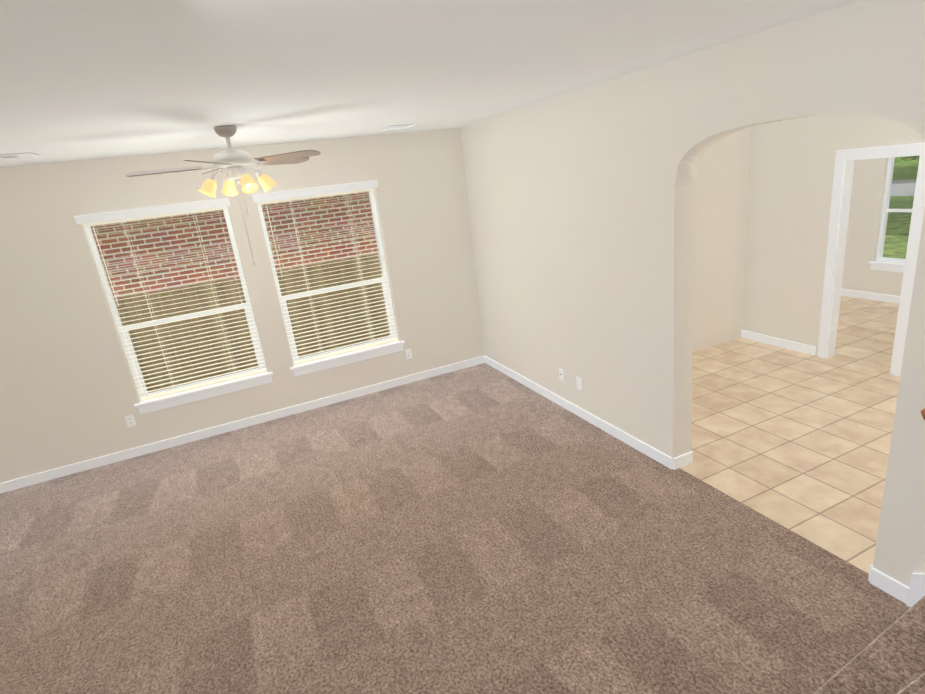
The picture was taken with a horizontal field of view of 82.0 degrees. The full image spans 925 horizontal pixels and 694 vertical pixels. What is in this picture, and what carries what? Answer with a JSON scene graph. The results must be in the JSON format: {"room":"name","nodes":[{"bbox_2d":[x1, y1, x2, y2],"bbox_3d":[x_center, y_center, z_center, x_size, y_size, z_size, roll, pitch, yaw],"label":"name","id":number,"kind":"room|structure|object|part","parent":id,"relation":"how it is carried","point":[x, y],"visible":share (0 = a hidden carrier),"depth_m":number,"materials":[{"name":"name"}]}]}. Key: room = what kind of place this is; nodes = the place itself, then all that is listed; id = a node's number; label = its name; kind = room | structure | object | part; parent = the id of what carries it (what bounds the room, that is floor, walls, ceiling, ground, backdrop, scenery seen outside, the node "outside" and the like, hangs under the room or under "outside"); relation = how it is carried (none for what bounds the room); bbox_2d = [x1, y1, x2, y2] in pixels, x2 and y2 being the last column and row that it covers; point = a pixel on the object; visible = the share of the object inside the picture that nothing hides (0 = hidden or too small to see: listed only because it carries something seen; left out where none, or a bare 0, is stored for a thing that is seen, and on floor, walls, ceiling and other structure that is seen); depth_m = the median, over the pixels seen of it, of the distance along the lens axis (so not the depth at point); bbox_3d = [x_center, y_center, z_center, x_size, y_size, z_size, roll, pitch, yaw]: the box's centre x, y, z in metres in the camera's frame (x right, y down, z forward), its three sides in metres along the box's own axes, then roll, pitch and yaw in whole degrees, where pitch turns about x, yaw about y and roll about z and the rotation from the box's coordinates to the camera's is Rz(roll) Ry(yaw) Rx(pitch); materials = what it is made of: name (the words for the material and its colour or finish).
{"room":"empty living room","nodes":[
{"label":"empty living room","id":0,"kind":"room"},
{"bbox_2d":[0,128,483,482],"bbox_3d":[-2.824,-0.580,5.096,6.780,3.150,0.150,-14,19,-21],"label":"wall","id":1,"kind":"structure","parent":0,"point":[69,394],"depth_m":5.11,"materials":[{"name":"paint"}]},
{"bbox_2d":[124,414,136,426],"bbox_3d":[-3.220,0.717,5.161,0.075,0.118,0.008,-14,19,-21],"label":"outlet","id":2,"kind":"object","parent":1,"relation":"attached to","point":[130,421],"visible":1,"depth_m":5.16,"materials":[{"name":"white plastic"}]},
{"bbox_2d":[74,198,272,414],"bbox_3d":[-2.705,-0.393,5.165,1.290,1.895,0.185,-14,19,-21],"label":"living room window","id":3,"kind":"structure","parent":1,"relation":"in","point":[165,398],"depth_m":5.19,"materials":[{"name":"white plastic"}]},
{"bbox_2d":[252,180,404,376],"bbox_3d":[-1.378,-0.728,5.701,1.290,1.895,0.185,-14,19,-21],"label":"living room window","id":4,"kind":"structure","parent":1,"relation":"in","point":[327,359],"depth_m":5.73,"materials":[{"name":"white plastic"}]},
{"bbox_2d":[405,348,411,358],"bbox_3d":[-0.628,0.080,6.215,0.075,0.118,0.008,-14,19,-21],"label":"outlet","id":5,"kind":"object","parent":1,"relation":"attached to","point":[408,352],"visible":1,"depth_m":6.21,"materials":[{"name":"white plastic"}]},
{"bbox_2d":[0,0,860,166],"bbox_3d":[-1.581,-0.941,1.552,6.600,0.200,7.250,-14,19,-21],"label":"ceiling","id":6,"kind":"structure","parent":0,"point":[80,80],"depth_m":2.24,"materials":[{"name":"paint"}]},
{"bbox_2d":[0,152,38,158],"bbox_3d":[-3.171,-1.331,3.717,0.310,0.009,0.220,-14,19,-21],"label":"ceiling vent","id":7,"kind":"object","parent":6,"relation":"in","point":[15,155],"visible":1,"depth_m":3.72,"materials":[{"name":"white metal"}]},
{"bbox_2d":[126,125,319,264],"bbox_3d":[-1.600,-1.039,3.740,1.236,0.939,1.270,-14,19,-21],"label":"ceiling fan","id":8,"kind":"object","parent":6,"relation":"hanging from","point":[231,161],"visible":1,"depth_m":3.60,"materials":[{"name":"white metal"}]},
{"bbox_3d":[-1.536,-0.891,3.796,0.053,0.610,0.073,-14,19,-21],"label":"chain","id":9,"kind":"part","parent":8,"relation":"part of","materials":[{"name":"silver metal"}]},
{"bbox_2d":[380,124,417,130],"bbox_3d":[-0.597,-2.043,4.947,0.280,0.009,0.280,-14,19,-21],"label":"ceiling vent","id":10,"kind":"object","parent":6,"relation":"in","point":[405,126],"visible":1,"depth_m":4.93,"materials":[{"name":"white metal"}]},
{"bbox_2d":[0,363,910,693],"bbox_3d":[-1.221,1.805,2.446,6.650,0.120,7.250,-14,19,-21],"label":"floor","id":11,"kind":"structure","parent":0,"point":[482,529],"depth_m":3.26,"materials":[{"name":"brown carpet"}]},
{"bbox_2d":[813,596,924,693],"bbox_3d":[1.919,0.991,1.085,1.497,1.520,2.169,-14,19,-21],"label":"carpeted stairs","id":12,"kind":"structure","parent":11,"relation":"on","point":[890,659],"depth_m":2.14,"materials":[{"name":"carpet"}]},
{"bbox_2d":[460,0,924,586],"bbox_3d":[1.657,-0.491,3.111,0.180,3.150,7.100,-14,19,-21],"label":"wall","id":13,"kind":"structure","parent":0,"point":[582,212],"depth_m":3.74,"materials":[{"name":"paint"}]},
{"bbox_2d":[559,368,563,380],"bbox_3d":[0.941,0.262,5.086,0.014,0.115,0.072,-14,19,-21],"label":"outlet","id":14,"kind":"object","parent":13,"relation":"attached to","point":[561,374],"visible":1,"depth_m":5.08,"materials":[{"name":"white plastic"}]},
{"bbox_2d":[576,376,581,389],"bbox_3d":[1.060,0.331,4.843,0.008,0.118,0.075,-14,19,-21],"label":"outlet","id":15,"kind":"object","parent":13,"relation":"attached to","point":[579,382],"visible":1,"depth_m":4.84,"materials":[{"name":"white plastic"}]},
{"bbox_2d":[906,573,924,606],"bbox_3d":[2.554,0.672,1.352,0.016,1.812,2.260,-14,19,-21],"label":"trim","id":16,"kind":"structure","parent":13,"relation":"attached to","point":[916,592],"depth_m":2.56,"materials":[{"name":"white paint"}]},
{"bbox_2d":[921,409,924,419],"bbox_3d":[2.371,-0.184,1.141,0.109,1.567,2.144,-14,19,-21],"label":"handrail","id":17,"kind":"object","parent":13,"relation":"attached to","point":[923,413],"visible":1,"depth_m":2.28,"materials":[{"name":"brown wood"}]},
{"bbox_2d":[693,127,752,351],"bbox_3d":[2.000,-1.323,5.565,2.610,3.150,0.120,-14,19,-21],"label":"wall","id":18,"kind":"structure","parent":0,"point":[722,183],"depth_m":5.95,"materials":[{"name":"paint"}]},
{"bbox_2d":[680,295,899,573],"bbox_3d":[3.913,0.296,5.177,5.300,0.120,4.900,-14,19,-21],"label":"floor","id":19,"kind":"structure","parent":0,"point":[798,442],"depth_m":4.32,"materials":[{"name":"beige tile"}]},
{"bbox_2d":[741,114,924,355],"bbox_3d":[3.422,-1.536,5.684,0.120,3.150,2.750,-14,19,-21],"label":"wall","id":20,"kind":"structure","parent":0,"point":[763,203],"depth_m":5.58,"materials":[{"name":"paint"}]},
{"bbox_2d":[817,143,924,376],"bbox_3d":[3.874,-0.805,5.022,0.152,2.065,0.780,-14,19,-21],"label":"trim","id":21,"kind":"structure","parent":20,"relation":"attached to","point":[850,156],"depth_m":5.02,"materials":[{"name":"white paint"}]},
{"bbox_2d":[842,158,902,295],"bbox_3d":[5.597,-2.090,6.574,0.150,3.150,2.530,-14,19,-21],"label":"wall","id":22,"kind":"structure","parent":0,"point":[867,197],"depth_m":7.12,"materials":[{"name":"paint"}]},
{"bbox_2d":[868,156,918,272],"bbox_3d":[5.721,-1.703,6.394,0.155,1.680,1.310,-14,19,-21],"label":"window","id":23,"kind":"structure","parent":22,"relation":"in","point":[887,264],"depth_m":6.91,"materials":[{"name":"white paint"}]},
{"bbox_3d":[-1.433,0.265,1.940,6.600,3.150,7.250,-14,19,-21],"label":"wall","id":24,"kind":"structure","parent":0,"visible":0},
{"bbox_2d":[0,356,483,492],"bbox_3d":[-2.648,0.892,5.472,6.500,0.095,0.018,-14,19,-21],"label":"baseboard","id":25,"kind":"structure","parent":24,"relation":"attached to","point":[44,476],"depth_m":5.53,"materials":[{"name":"white paint"}]},
{"bbox_2d":[484,355,679,469],"bbox_3d":[0.927,0.514,5.286,0.018,0.095,3.074,-14,19,-21],"label":"baseboard","id":26,"kind":"structure","parent":24,"relation":"attached to","point":[672,463],"depth_m":4.74,"materials":[{"name":"white paint"}]},
{"bbox_2d":[678,450,692,464],"bbox_3d":[1.382,0.629,4.753,0.018,0.095,1.704,-14,19,-21],"label":"baseboard","id":27,"kind":"structure","parent":24,"relation":"attached to","point":[687,457],"depth_m":3.98,"materials":[{"name":"white paint"}]},
{"bbox_2d":[741,330,815,354],"bbox_3d":[3.569,-0.059,6.058,0.014,0.095,0.900,-14,19,-21],"label":"baseboard","id":28,"kind":"structure","parent":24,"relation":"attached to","point":[808,349],"depth_m":6.02,"materials":[{"name":"white paint"}]},
{"bbox_2d":[841,289,899,303],"bbox_3d":[5.700,-0.627,7.009,0.014,0.095,2.530,-14,19,-21],"label":"baseboard","id":29,"kind":"structure","parent":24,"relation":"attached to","point":[844,292],"depth_m":7.26,"materials":[{"name":"white paint"}]},
{"label":"outside","id":30,"kind":"structure","parent":0,"visible":0},
{"bbox_2d":[137,162,918,384],"bbox_3d":[10.407,-1.036,8.284,100.000,0.200,85.000,-14,19,-21],"label":"lawn","id":31,"kind":"structure","parent":30,"point":[890,223],"depth_m":14.85,"materials":[{"name":"green plant"}]},
{"bbox_2d":[91,191,381,343],"bbox_3d":[-6.392,-1.406,11.238,24.000,2.600,0.300,-14,19,-21],"label":"brick","id":32,"kind":"object","parent":31,"relation":"on","point":[182,236],"depth_m":11.39,"materials":[{"name":"red brick"}]},
{"bbox_2d":[114,254,389,392],"bbox_3d":[-2.618,-0.206,7.514,15.546,1.722,0.060,-14,19,-21],"label":"fence","id":33,"kind":"object","parent":31,"relation":"on","point":[288,276],"depth_m":7.25,"materials":[{"name":"brown wood"}]},
{"bbox_2d":[899,156,919,161],"bbox_3d":[22.610,-14.363,23.425,11.993,12.992,11.480,-14,19,-21],"label":"tree","id":34,"kind":"object","parent":31,"relation":"on","point":[915,158],"depth_m":23.86,"materials":[{"name":"green plant"}]},
{"bbox_2d":[890,179,915,195],"bbox_3d":[23.496,-4.336,13.580,7.000,0.180,85.000,-14,19,-21],"label":"street","id":35,"kind":"structure","parent":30,"point":[902,186],"depth_m":22.71,"materials":[{"name":"grey asphalt"}]},
{"bbox_2d":[894,157,916,163],"bbox_3d":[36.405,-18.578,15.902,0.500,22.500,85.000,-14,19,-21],"label":"tree","id":36,"kind":"object","parent":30,"point":[899,160],"depth_m":35.91,"materials":[{"name":"green plant"}]}
]}

